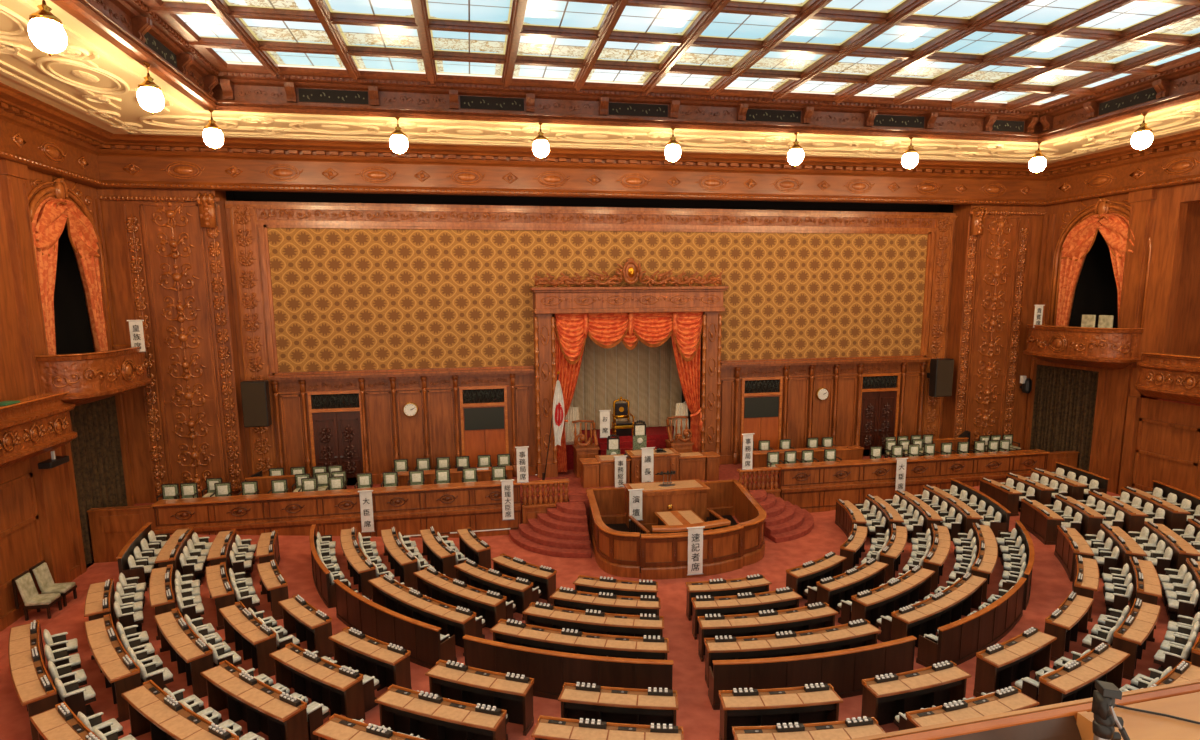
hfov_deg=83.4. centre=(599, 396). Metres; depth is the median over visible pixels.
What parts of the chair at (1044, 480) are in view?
backrest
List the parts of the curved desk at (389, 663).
panel, knee panel, rail, panel, panel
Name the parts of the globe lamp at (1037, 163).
globe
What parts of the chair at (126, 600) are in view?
backrest, armrest, arm panel, seat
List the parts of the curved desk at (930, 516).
panel, rail, panel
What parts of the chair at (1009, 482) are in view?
backrest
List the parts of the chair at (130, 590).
backrest, arm panel, seat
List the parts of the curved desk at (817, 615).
panel, rail, knee panel, panel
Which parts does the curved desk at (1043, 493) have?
panel, rail, panel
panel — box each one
[565,407,579,444]
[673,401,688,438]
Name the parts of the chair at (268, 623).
seat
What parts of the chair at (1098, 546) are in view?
seat, arm panel, backrest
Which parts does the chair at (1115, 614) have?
seat, arm panel, backrest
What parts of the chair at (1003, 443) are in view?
backrest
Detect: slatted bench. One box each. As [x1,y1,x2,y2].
[628,515,649,533]
[709,510,730,529]
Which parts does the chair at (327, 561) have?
seat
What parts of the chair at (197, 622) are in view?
backrest, arm panel, seat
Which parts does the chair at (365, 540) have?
backrest, seat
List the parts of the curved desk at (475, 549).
panel, knee panel, panel, panel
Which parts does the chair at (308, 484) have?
backrest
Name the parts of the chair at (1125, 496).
backrest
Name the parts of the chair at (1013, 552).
seat, arm panel, backrest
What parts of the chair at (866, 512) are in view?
backrest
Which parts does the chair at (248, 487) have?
backrest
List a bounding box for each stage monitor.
[245,471,262,480]
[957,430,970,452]
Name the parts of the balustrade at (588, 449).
handrail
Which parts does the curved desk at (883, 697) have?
panel, panel, rail, knee panel, panel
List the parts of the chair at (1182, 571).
seat, arm panel, backrest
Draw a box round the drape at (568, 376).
[554,324,584,471]
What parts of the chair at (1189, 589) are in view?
seat, arm panel, backrest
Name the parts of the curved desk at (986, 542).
rail, panel, panel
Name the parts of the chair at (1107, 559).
seat, arm panel, arm panel, backrest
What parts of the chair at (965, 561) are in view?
seat, arm panel, backrest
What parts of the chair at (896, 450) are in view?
frame, backrest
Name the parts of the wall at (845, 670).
panel, cap rail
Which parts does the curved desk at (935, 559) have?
panel, rail, panel, knee panel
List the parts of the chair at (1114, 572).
seat, arm panel, backrest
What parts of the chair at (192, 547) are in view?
backrest, arm panel, seat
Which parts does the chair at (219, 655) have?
backrest, arm panel, armrest, arm panel, seat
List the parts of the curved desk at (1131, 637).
panel, rail, panel, knee panel, panel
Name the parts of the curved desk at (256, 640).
panel, knee panel, rail, panel, panel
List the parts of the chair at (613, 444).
backrest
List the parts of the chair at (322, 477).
backrest, seat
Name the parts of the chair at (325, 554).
backrest, seat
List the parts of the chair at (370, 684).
armrest, arm panel, seat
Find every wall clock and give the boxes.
[403,402,417,416]
[816,387,828,400]
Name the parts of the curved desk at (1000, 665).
panel, panel, rail, knee panel, panel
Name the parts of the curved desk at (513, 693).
panel, knee panel, rail, panel, panel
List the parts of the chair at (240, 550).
backrest, arm panel, seat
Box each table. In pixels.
[381,466,512,485]
[752,445,863,473]
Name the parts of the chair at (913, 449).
backrest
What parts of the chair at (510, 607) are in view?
arm panel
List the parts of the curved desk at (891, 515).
panel, rail, panel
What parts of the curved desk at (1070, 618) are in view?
panel, panel, rail, knee panel, panel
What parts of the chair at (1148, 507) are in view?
backrest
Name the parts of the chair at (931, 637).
armrest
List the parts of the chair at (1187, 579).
seat, arm panel, backrest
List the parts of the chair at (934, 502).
backrest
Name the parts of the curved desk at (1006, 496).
panel, rail, panel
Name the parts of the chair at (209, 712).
backrest, armrest, arm panel, seat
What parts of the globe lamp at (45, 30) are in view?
globe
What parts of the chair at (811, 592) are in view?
arm panel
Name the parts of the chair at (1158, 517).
arm panel, arm panel, backrest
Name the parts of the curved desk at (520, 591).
panel, knee panel, rail, panel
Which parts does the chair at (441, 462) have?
backrest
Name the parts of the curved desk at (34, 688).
panel, rail, panel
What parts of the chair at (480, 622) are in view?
arm panel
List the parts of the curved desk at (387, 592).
panel, knee panel, rail, panel, panel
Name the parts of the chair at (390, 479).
backrest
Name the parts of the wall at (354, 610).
cap rail, panel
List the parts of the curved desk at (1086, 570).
panel, rail, panel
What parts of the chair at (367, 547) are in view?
seat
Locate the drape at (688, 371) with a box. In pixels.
[670,332,700,451]
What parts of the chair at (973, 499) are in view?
backrest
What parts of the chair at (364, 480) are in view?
backrest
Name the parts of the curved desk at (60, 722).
rail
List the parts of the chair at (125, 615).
backrest, armrest, arm panel, arm panel, seat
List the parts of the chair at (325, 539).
backrest, seat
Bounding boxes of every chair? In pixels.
[12,571,61,620]
[29,561,76,608]
[43,629,77,655]
[44,644,80,685]
[48,661,86,703]
[54,677,95,716]
[77,712,123,736]
[93,728,136,739]
[114,591,142,625]
[114,601,142,632]
[116,582,143,601]
[116,622,148,644]
[119,573,145,606]
[121,634,154,656]
[127,646,162,669]
[128,555,153,587]
[134,546,157,577]
[135,659,173,689]
[140,538,161,568]
[148,530,166,548]
[156,483,179,500]
[163,688,204,710]
[175,482,198,498]
[175,570,199,587]
[175,578,199,611]
[175,585,201,617]
[176,594,203,624]
[179,553,203,584]
[180,701,222,722]
[183,546,206,576]
[184,614,214,633]
[187,539,209,567]
[190,624,221,643]
[192,532,212,560]
[198,633,230,652]
[200,714,242,735]
[201,478,221,496]
[207,643,241,666]
[210,482,231,496]
[223,726,264,739]
[229,550,251,577]
[229,568,252,599]
[230,576,255,608]
[232,542,253,572]
[233,585,259,611]
[235,534,256,563]
[237,481,258,494]
[238,667,273,685]
[248,608,277,626]
[254,676,290,694]
[257,617,287,636]
[267,479,287,493]
[269,468,283,475]
[269,627,299,649]
[272,686,308,704]
[290,467,305,474]
[292,473,309,491]
[293,696,329,739]
[298,477,317,491]
[304,649,333,661]
[310,466,326,477]
[315,472,329,490]
[316,539,334,555]
[316,546,336,563]
[317,532,335,548]
[319,554,339,570]
[323,562,344,579]
[325,659,352,669]
[326,476,344,489]
[328,465,342,476]
[329,572,350,588]
[331,471,347,488]
[353,719,384,727]
[354,473,372,488]
[355,670,379,711]
[358,532,375,548]
[359,540,377,555]
[361,547,381,563]
[366,554,386,571]
[372,562,394,578]
[381,471,398,486]
[392,459,408,471]
[398,532,415,546]
[400,538,418,552]
[403,544,422,558]
[407,470,424,485]
[408,550,427,564]
[414,556,434,570]
[415,458,430,469]
[434,469,450,483]
[435,457,450,469]
[437,532,454,545]
[440,538,458,551]
[440,634,449,642]
[446,544,464,558]
[452,549,467,576]
[455,456,469,468]
[462,467,477,481]
[475,616,485,638]
[477,455,491,466]
[491,466,506,480]
[497,454,511,465]
[505,715,508,739]
[506,600,515,620]
[532,587,541,602]
[606,434,619,454]
[633,420,646,449]
[758,440,773,450]
[766,452,783,480]
[779,439,795,449]
[784,451,801,463]
[801,450,818,462]
[804,586,816,605]
[807,438,821,447]
[821,437,835,446]
[823,448,841,460]
[837,600,851,623]
[855,500,869,513]
[861,549,881,563]
[862,505,875,526]
[864,511,881,536]
[866,542,886,557]
[868,516,885,542]
[870,446,887,458]
[870,536,888,550]
[871,529,888,544]
[876,611,893,641]
[884,436,897,449]
[884,440,903,457]
[885,495,898,506]
[891,445,908,457]
[892,499,906,512]
[893,708,925,730]
[897,436,907,444]
[899,440,909,456]
[899,505,912,518]
[902,510,918,534]
[903,556,924,573]
[905,515,923,542]
[907,444,925,456]
[908,549,928,564]
[910,435,925,447]
[911,529,930,544]
[911,542,930,557]
[912,439,923,455]
[912,535,930,550]
[914,490,928,501]
[922,434,933,445]
[923,443,941,455]
[923,629,938,643]
[924,495,938,508]
[924,586,949,599]
[932,501,946,515]
[934,578,959,593]
[940,442,958,454]
[940,507,954,525]
[942,513,961,540]
[943,485,957,494]
[949,562,972,581]
[952,490,967,499]
[953,529,972,556]
[954,554,975,571]
[955,537,975,554]
[956,545,976,562]
[957,441,975,453]
[961,495,976,506]
[961,692,993,700]
[969,500,985,512]
[973,440,991,452]
[978,506,993,522]
[978,597,997,610]
[979,435,989,451]
[980,512,1001,526]
[987,440,1005,451]
[987,586,1012,603]
[990,435,1000,439]
[996,528,1016,556]
[998,439,1017,450]
[999,570,1023,586]
[1000,536,1021,565]
[1001,478,1013,486]
[1002,434,1021,450]
[1002,544,1024,569]
[1002,562,1025,579]
[1004,553,1026,570]
[1010,482,1024,490]
[1015,670,1051,706]
[1018,487,1034,511]
[1026,472,1038,480]
[1035,660,1072,678]
[1036,476,1048,483]
[1043,479,1057,487]
[1045,500,1061,510]
[1051,483,1067,504]
[1052,468,1064,475]
[1053,649,1090,669]
[1054,506,1071,521]
[1061,512,1081,532]
[1063,471,1075,479]
[1074,475,1086,483]
[1077,495,1095,504]
[1081,315,1095,326]
[1082,626,1116,649]
[1083,479,1098,499]
[1085,530,1104,558]
[1087,500,1104,510]
[1091,538,1112,567]
[1091,616,1123,636]
[1093,546,1119,577]
[1096,505,1114,520]
[1098,315,1113,327]
[1098,605,1128,625]
[1102,510,1123,528]
[1102,563,1128,595]
[1104,573,1131,606]
[1105,583,1132,615]
[1112,491,1129,501]
[1119,677,1159,691]
[1123,496,1141,506]
[1128,527,1148,541]
[1130,666,1171,687]
[1134,502,1152,512]
[1136,533,1157,550]
[1143,540,1165,559]
[1144,547,1172,574]
[1145,508,1164,523]
[1146,487,1162,497]
[1153,641,1191,671]
[1158,564,1186,595]
[1160,493,1176,503]
[1160,631,1196,667]
[1161,572,1191,605]
[1164,621,1199,661]
[1165,580,1195,614]
[1167,589,1198,621]
[1167,612,1199,631]
[1172,499,1190,509]
[1173,524,1194,538]
[1183,531,1199,546]
[1185,505,1199,528]
[1193,543,1199,556]
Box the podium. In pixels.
[623,479,709,532]
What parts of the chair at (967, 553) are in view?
seat, arm panel, backrest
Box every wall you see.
[0,168,128,616]
[97,188,1044,503]
[116,522,169,590]
[226,191,953,212]
[267,228,927,371]
[309,524,348,607]
[333,579,456,668]
[463,635,673,699]
[552,314,700,428]
[708,636,916,709]
[916,577,1026,666]
[941,479,1010,537]
[998,520,1034,609]
[1029,182,1199,496]
[1055,462,1108,493]
[1144,480,1199,520]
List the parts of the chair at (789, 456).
backrest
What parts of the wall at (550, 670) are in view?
cap rail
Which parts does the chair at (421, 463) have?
backrest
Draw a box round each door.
[312,411,363,485]
[463,406,505,467]
[743,395,778,450]
[859,391,896,455]
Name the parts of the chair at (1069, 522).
seat, arm panel, arm panel, backrest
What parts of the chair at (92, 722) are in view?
backrest, armrest, arm panel, armrest, arm panel, seat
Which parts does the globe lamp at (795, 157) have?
globe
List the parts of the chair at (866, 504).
backrest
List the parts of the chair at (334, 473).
backrest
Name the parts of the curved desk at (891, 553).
rail, panel, knee panel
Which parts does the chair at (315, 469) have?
backrest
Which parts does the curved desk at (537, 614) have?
panel, knee panel, rail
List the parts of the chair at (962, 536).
seat, backrest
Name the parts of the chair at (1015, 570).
seat, arm panel, backrest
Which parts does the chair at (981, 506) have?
backrest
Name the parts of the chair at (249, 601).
backrest, arm panel, arm panel, seat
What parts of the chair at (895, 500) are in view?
backrest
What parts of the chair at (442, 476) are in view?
backrest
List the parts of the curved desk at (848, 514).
panel, rail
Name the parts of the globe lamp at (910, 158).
globe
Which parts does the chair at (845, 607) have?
seat, arm panel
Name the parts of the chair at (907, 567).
seat, backrest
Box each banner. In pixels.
[127,320,145,351]
[358,490,374,532]
[500,479,514,519]
[515,446,528,482]
[599,410,610,437]
[614,455,626,486]
[628,489,643,520]
[641,447,654,481]
[687,526,704,575]
[742,433,754,469]
[895,458,907,490]
[1033,305,1044,327]
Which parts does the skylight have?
glass panel, glass panel, glass panel, glass panel, glass panel, glass panel, glass panel, glass panel, glass panel, glass panel, glass panel, glass panel, glass panel, glass panel, glass panel, glass panel, glass panel, glass panel, glass panel, glass panel, glass panel, glass panel, glass panel, glass panel, glass panel, glass panel, glass panel, glass panel, glass panel, glass panel, glass panel, glass panel, glass panel, glass panel, glass panel, glass panel, glass panel, glass panel, glass panel, glass panel, glass panel, glass panel, glass panel, glass panel, glass panel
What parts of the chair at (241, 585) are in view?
backrest, arm panel, seat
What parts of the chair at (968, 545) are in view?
seat, backrest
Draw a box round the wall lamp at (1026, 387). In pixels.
[1020,376,1031,392]
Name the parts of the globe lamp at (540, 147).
globe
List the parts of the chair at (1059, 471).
backrest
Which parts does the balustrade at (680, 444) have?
handrail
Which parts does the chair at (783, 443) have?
backrest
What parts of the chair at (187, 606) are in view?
backrest, arm panel, armrest, arm panel, seat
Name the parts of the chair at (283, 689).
seat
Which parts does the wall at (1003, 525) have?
cap rail, panel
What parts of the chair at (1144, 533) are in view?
arm panel, backrest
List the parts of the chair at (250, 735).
backrest, seat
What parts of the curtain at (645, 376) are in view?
cord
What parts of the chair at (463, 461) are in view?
backrest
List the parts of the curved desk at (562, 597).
panel, knee panel, rail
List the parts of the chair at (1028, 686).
seat, armrest, arm panel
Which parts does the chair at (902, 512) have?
backrest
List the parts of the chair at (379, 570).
backrest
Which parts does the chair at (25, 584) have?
frame, leg, backrest, seat frame, seat, leg, leg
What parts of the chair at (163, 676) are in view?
backrest, arm panel, armrest, armrest, arm panel, seat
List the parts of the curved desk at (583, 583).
knee panel, rail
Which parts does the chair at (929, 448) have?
frame, backrest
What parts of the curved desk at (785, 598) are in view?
panel, rail, knee panel, panel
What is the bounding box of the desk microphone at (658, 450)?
[655,448,665,452]
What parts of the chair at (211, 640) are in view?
backrest, arm panel, seat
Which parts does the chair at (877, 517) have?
seat, backrest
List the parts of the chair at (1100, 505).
backrest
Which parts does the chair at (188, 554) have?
backrest, arm panel, seat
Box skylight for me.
[148,0,1199,111]
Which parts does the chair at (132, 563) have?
backrest, arm panel, seat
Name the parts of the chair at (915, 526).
seat, arm panel, backrest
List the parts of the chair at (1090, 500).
backrest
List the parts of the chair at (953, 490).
backrest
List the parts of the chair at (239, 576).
backrest, arm panel, seat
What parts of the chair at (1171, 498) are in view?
backrest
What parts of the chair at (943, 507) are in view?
backrest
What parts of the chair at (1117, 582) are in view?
seat, arm panel, armrest, backrest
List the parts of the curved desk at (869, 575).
panel, rail, knee panel, panel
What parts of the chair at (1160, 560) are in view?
seat, arm panel, arm panel, backrest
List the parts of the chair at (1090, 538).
arm panel, backrest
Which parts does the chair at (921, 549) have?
seat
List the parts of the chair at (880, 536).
seat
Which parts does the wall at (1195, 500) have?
cap rail, panel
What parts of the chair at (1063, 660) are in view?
seat, arm panel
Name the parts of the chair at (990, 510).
backrest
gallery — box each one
[0,391,77,468]
[1135,352,1199,404]
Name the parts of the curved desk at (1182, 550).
panel, rail, panel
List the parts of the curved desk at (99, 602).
panel, rail, panel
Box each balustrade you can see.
[521,479,569,523]
[572,420,599,477]
[665,416,693,452]
[737,466,780,496]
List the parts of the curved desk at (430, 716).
panel, knee panel, rail, panel, panel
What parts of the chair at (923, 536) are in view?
seat, backrest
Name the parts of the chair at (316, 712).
armrest, arm panel, seat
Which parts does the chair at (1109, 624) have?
seat, arm panel, backrest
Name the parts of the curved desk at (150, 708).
panel, knee panel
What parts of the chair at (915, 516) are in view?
seat, backrest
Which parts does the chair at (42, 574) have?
frame, backrest, seat, leg, seat frame, leg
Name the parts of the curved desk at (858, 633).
panel, rail, knee panel, panel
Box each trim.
[0,82,1199,176]
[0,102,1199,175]
[0,110,1199,205]
[0,151,1197,203]
[0,159,134,631]
[25,177,112,344]
[50,0,1199,142]
[95,195,244,501]
[96,0,1199,127]
[99,193,217,227]
[124,201,241,496]
[131,16,1169,132]
[144,32,1156,131]
[145,38,1153,129]
[225,204,957,475]
[256,209,934,227]
[268,355,930,485]
[307,390,364,472]
[311,393,358,408]
[311,394,359,407]
[459,386,508,455]
[462,389,503,402]
[462,389,503,402]
[740,377,782,463]
[744,379,779,392]
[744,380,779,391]
[856,373,900,443]
[862,376,896,388]
[862,376,897,387]
[952,211,1046,452]
[970,207,1044,234]
[1024,188,1199,494]
[1047,197,1151,332]
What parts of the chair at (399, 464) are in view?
backrest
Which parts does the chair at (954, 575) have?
seat, arm panel, arm panel, backrest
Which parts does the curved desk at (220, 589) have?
panel, rail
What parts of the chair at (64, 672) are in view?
backrest, arm panel, armrest, arm panel, armrest, seat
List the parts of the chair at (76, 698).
backrest, arm panel, armrest, armrest, arm panel, seat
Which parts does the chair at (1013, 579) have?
arm panel, backrest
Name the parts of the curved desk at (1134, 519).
panel, rail, panel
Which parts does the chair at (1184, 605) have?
seat, armrest, arm panel, arm panel, armrest, backrest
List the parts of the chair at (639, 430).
crest frame, backrest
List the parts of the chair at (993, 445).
backrest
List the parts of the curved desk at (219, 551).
panel, rail, panel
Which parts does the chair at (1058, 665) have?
seat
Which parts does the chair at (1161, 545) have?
seat, arm panel, backrest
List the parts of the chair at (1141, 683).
seat, armrest, arm panel, backrest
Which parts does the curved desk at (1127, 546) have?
panel, rail, panel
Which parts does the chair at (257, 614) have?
arm panel, seat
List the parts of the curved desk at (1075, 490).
panel, rail, panel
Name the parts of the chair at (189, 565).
backrest, arm panel, arm panel, seat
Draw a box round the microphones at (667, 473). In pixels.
[655,471,675,486]
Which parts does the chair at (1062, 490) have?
backrest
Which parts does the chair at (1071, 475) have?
backrest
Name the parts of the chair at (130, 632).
backrest, armrest, arm panel, armrest, seat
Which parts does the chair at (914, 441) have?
backrest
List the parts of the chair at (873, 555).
backrest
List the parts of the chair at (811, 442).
backrest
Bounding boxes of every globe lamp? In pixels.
[28,0,66,55]
[137,62,163,114]
[203,109,223,149]
[390,116,407,155]
[532,122,549,159]
[665,127,680,163]
[787,132,803,166]
[902,137,918,169]
[1029,142,1045,173]
[1131,113,1152,151]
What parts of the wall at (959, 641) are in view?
panel, cap rail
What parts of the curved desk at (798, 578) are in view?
panel, rail, knee panel, panel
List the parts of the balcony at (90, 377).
handrail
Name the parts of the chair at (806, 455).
backrest, frame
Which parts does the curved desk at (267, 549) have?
panel, rail, panel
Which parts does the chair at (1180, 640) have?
seat, armrest, armrest, arm panel, backrest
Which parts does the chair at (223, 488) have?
backrest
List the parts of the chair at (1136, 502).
backrest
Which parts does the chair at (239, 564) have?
backrest, arm panel, arm panel, seat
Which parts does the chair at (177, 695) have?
backrest, armrest, arm panel, seat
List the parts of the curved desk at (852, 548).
panel, knee panel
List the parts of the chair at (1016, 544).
seat, arm panel, backrest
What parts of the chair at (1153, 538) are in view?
arm panel, backrest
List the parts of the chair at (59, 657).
backrest, armrest, arm panel, arm panel, armrest, seat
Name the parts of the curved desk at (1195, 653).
panel, rail, panel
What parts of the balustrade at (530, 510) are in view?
handrail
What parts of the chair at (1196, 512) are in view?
backrest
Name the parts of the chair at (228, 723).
backrest, arm panel, seat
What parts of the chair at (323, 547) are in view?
backrest, seat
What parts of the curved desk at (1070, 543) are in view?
panel, rail, panel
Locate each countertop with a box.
[152,479,520,506]
[775,449,1049,468]
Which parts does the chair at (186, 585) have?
backrest, arm panel, seat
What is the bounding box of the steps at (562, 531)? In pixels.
[509,502,590,557]
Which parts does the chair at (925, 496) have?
backrest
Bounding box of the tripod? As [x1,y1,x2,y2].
[1091,680,1129,739]
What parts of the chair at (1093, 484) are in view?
backrest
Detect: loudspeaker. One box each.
[240,380,271,426]
[926,358,953,396]
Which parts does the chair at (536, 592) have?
arm panel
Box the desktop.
[820,562,874,584]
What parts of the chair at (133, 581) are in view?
backrest, armrest, arm panel, seat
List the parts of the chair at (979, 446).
backrest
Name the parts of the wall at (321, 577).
cap rail, panel, panel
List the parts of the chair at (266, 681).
seat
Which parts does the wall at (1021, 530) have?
panel, panel, panel, cap rail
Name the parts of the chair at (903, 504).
backrest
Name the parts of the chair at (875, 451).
backrest, frame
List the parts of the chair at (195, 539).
backrest, arm panel, seat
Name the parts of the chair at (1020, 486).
backrest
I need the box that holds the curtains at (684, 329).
[554,312,702,471]
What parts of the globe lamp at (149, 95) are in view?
chain, globe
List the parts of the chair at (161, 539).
backrest, arm panel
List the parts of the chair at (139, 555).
backrest, arm panel, seat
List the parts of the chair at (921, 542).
seat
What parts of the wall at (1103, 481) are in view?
cap rail, panel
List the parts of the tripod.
plate, lever, handle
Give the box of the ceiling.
[0,0,1199,163]
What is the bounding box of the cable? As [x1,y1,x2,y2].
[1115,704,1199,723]
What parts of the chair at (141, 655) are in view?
backrest, armrest, arm panel, armrest, seat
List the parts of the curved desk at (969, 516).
rail, panel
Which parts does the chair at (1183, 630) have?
seat, armrest, armrest, arm panel, backrest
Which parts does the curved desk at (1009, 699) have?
panel, rail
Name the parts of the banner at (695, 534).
rod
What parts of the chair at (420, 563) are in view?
backrest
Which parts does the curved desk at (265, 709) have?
panel, knee panel, rail, panel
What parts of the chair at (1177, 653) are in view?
seat, arm panel, armrest, armrest, arm panel, backrest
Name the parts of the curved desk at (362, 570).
knee panel, rail, panel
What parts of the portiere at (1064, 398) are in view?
rod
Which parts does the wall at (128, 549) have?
cap rail, panel, panel, panel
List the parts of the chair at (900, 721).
arm panel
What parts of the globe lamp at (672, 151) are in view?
globe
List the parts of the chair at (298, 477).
backrest, frame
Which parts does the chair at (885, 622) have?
seat, arm panel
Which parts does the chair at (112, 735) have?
backrest, armrest, arm panel, seat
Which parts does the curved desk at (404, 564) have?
panel, knee panel, rail, panel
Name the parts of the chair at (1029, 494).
backrest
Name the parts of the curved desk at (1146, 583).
panel, rail, panel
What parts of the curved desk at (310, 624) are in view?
panel, knee panel, rail, panel, panel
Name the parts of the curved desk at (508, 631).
panel, knee panel, rail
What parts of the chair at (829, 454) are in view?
frame, backrest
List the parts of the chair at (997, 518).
seat, backrest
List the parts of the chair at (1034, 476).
backrest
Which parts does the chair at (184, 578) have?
backrest, arm panel, seat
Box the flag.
[542,371,563,484]
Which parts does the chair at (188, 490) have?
backrest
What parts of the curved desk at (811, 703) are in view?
panel, rail, knee panel, panel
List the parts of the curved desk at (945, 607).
panel, panel, rail, knee panel, panel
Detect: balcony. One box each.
[35,344,151,405]
[1023,323,1143,368]
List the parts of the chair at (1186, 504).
backrest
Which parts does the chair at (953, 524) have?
seat, arm panel, backrest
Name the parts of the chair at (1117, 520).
seat, arm panel, arm panel, backrest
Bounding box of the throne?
[612,396,634,435]
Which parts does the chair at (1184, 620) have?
seat, armrest, armrest, arm panel, backrest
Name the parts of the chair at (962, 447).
backrest, frame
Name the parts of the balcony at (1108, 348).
handrail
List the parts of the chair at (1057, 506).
backrest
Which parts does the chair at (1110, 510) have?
backrest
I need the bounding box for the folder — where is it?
[0,400,19,405]
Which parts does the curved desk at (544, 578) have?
panel, knee panel, rail, panel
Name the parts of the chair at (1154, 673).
seat, armrest, armrest, arm panel, backrest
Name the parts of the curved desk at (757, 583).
panel, rail, knee panel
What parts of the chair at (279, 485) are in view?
backrest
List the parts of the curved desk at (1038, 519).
panel, rail, panel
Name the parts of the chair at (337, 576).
backrest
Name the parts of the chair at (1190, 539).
arm panel, backrest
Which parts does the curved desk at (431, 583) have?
panel, knee panel, rail, panel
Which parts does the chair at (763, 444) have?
backrest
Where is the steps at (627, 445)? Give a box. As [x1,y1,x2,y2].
[599,440,656,454]
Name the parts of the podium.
frame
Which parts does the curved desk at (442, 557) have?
panel, knee panel, rail, panel, panel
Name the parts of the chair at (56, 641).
backrest, armrest, arm panel, arm panel, armrest, seat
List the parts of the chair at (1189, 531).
arm panel, backrest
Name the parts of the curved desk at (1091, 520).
panel, rail, panel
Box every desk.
[8,619,57,739]
[29,702,100,739]
[84,578,116,628]
[84,614,141,722]
[121,680,238,739]
[149,564,176,639]
[152,479,520,537]
[154,608,213,697]
[155,527,193,579]
[200,660,308,739]
[205,562,234,629]
[207,529,235,581]
[219,601,276,676]
[256,530,279,584]
[257,559,288,619]
[269,642,365,719]
[278,594,333,657]
[313,714,425,739]
[328,627,411,690]
[340,527,375,599]
[368,574,475,656]
[374,684,506,739]
[381,527,417,589]
[413,566,506,628]
[420,526,456,578]
[425,660,533,735]
[454,559,532,620]
[457,527,490,568]
[490,619,668,659]
[491,553,556,604]
[522,602,663,636]
[531,715,683,739]
[550,587,660,614]
[558,682,678,725]
[573,575,657,596]
[579,448,720,487]
[654,510,704,533]
[685,574,771,620]
[691,587,801,639]
[697,602,838,661]
[704,619,880,687]
[719,683,842,739]
[732,716,885,739]
[775,449,1049,512]
[786,552,846,599]
[816,558,888,613]
[835,499,866,537]
[840,524,867,572]
[851,565,934,628]
[861,661,971,724]
[865,494,903,539]
[879,524,907,583]
[891,572,986,646]
[894,490,942,534]
[906,686,1038,728]
[923,485,982,533]
[923,524,950,592]
[971,523,997,602]
[973,627,1056,696]
[979,478,1021,515]
[1006,473,1054,504]
[1020,498,1064,544]
[1031,468,1086,499]
[1037,642,1129,706]
[1044,591,1093,660]
[1054,525,1093,581]
[1055,494,1105,539]
[1072,555,1098,621]
[1088,490,1147,534]
[1100,523,1146,568]
[1112,598,1160,679]
[1121,486,1190,530]
[1128,556,1161,628]
[1144,521,1199,569]
[1148,659,1199,687]
[1185,558,1199,631]
[1188,518,1199,536]
[1190,635,1199,666]
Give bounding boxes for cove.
[0,0,1199,162]
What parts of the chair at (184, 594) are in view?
backrest, arm panel, seat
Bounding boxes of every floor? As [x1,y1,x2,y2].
[0,481,1199,739]
[134,455,890,522]
[566,426,688,469]
[568,493,589,523]
[1140,394,1199,405]
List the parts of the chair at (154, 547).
backrest, arm panel, seat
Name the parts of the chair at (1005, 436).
backrest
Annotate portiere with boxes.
[70,396,126,565]
[1030,365,1098,471]
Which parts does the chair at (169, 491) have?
backrest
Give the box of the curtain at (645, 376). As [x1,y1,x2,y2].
[554,315,681,429]
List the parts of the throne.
gilt frame, backrest, seat rail, seat, armrest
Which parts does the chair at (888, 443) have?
backrest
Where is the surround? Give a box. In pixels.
[530,257,727,477]
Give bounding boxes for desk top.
[330,717,406,739]
[381,576,471,615]
[389,687,502,716]
[425,569,502,599]
[465,562,529,585]
[500,621,666,642]
[557,590,658,601]
[564,686,675,696]
[693,591,792,601]
[706,623,868,642]
[721,687,831,696]
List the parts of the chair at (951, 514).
arm panel, backrest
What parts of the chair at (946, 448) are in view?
backrest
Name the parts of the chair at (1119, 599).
seat, arm panel, arm panel, armrest, backrest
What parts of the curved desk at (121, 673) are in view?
knee panel, rail, panel, panel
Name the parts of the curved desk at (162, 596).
panel, rail, panel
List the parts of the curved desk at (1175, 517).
panel, rail, panel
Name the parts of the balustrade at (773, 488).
handrail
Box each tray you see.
[30,622,52,693]
[31,638,35,645]
[36,666,42,673]
[56,707,88,739]
[72,724,83,732]
[104,616,135,672]
[115,646,122,652]
[149,687,159,694]
[165,566,170,599]
[172,610,208,652]
[187,715,200,723]
[220,663,301,708]
[224,666,235,672]
[235,603,269,636]
[260,687,273,693]
[286,645,356,679]
[290,647,300,652]
[293,597,325,621]
[323,663,335,668]
[339,720,355,726]
[344,629,404,654]
[352,535,370,568]
[368,639,379,644]
[393,534,412,560]
[395,689,410,695]
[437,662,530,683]
[449,703,465,708]
[475,671,489,675]
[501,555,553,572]
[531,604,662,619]
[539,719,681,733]
[548,720,565,724]
[579,577,656,584]
[611,690,627,693]
[615,638,628,640]
[618,726,635,730]
[687,579,754,584]
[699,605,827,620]
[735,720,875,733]
[743,638,757,640]
[744,729,762,732]
[769,691,785,694]
[790,557,830,571]
[815,725,833,729]
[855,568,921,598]
[866,665,954,684]
[895,580,965,615]
[904,672,919,677]
[911,691,1019,718]
[917,711,933,716]
[926,530,938,560]
[973,698,988,704]
[974,530,984,568]
[980,631,1038,656]
[1006,641,1017,645]
[1044,647,1108,681]
[1047,673,1060,679]
[1049,595,1076,621]
[1077,558,1082,583]
[1082,656,1092,661]
[1117,607,1140,636]
[1131,558,1143,589]
[1159,664,1190,685]
[1163,677,1173,683]

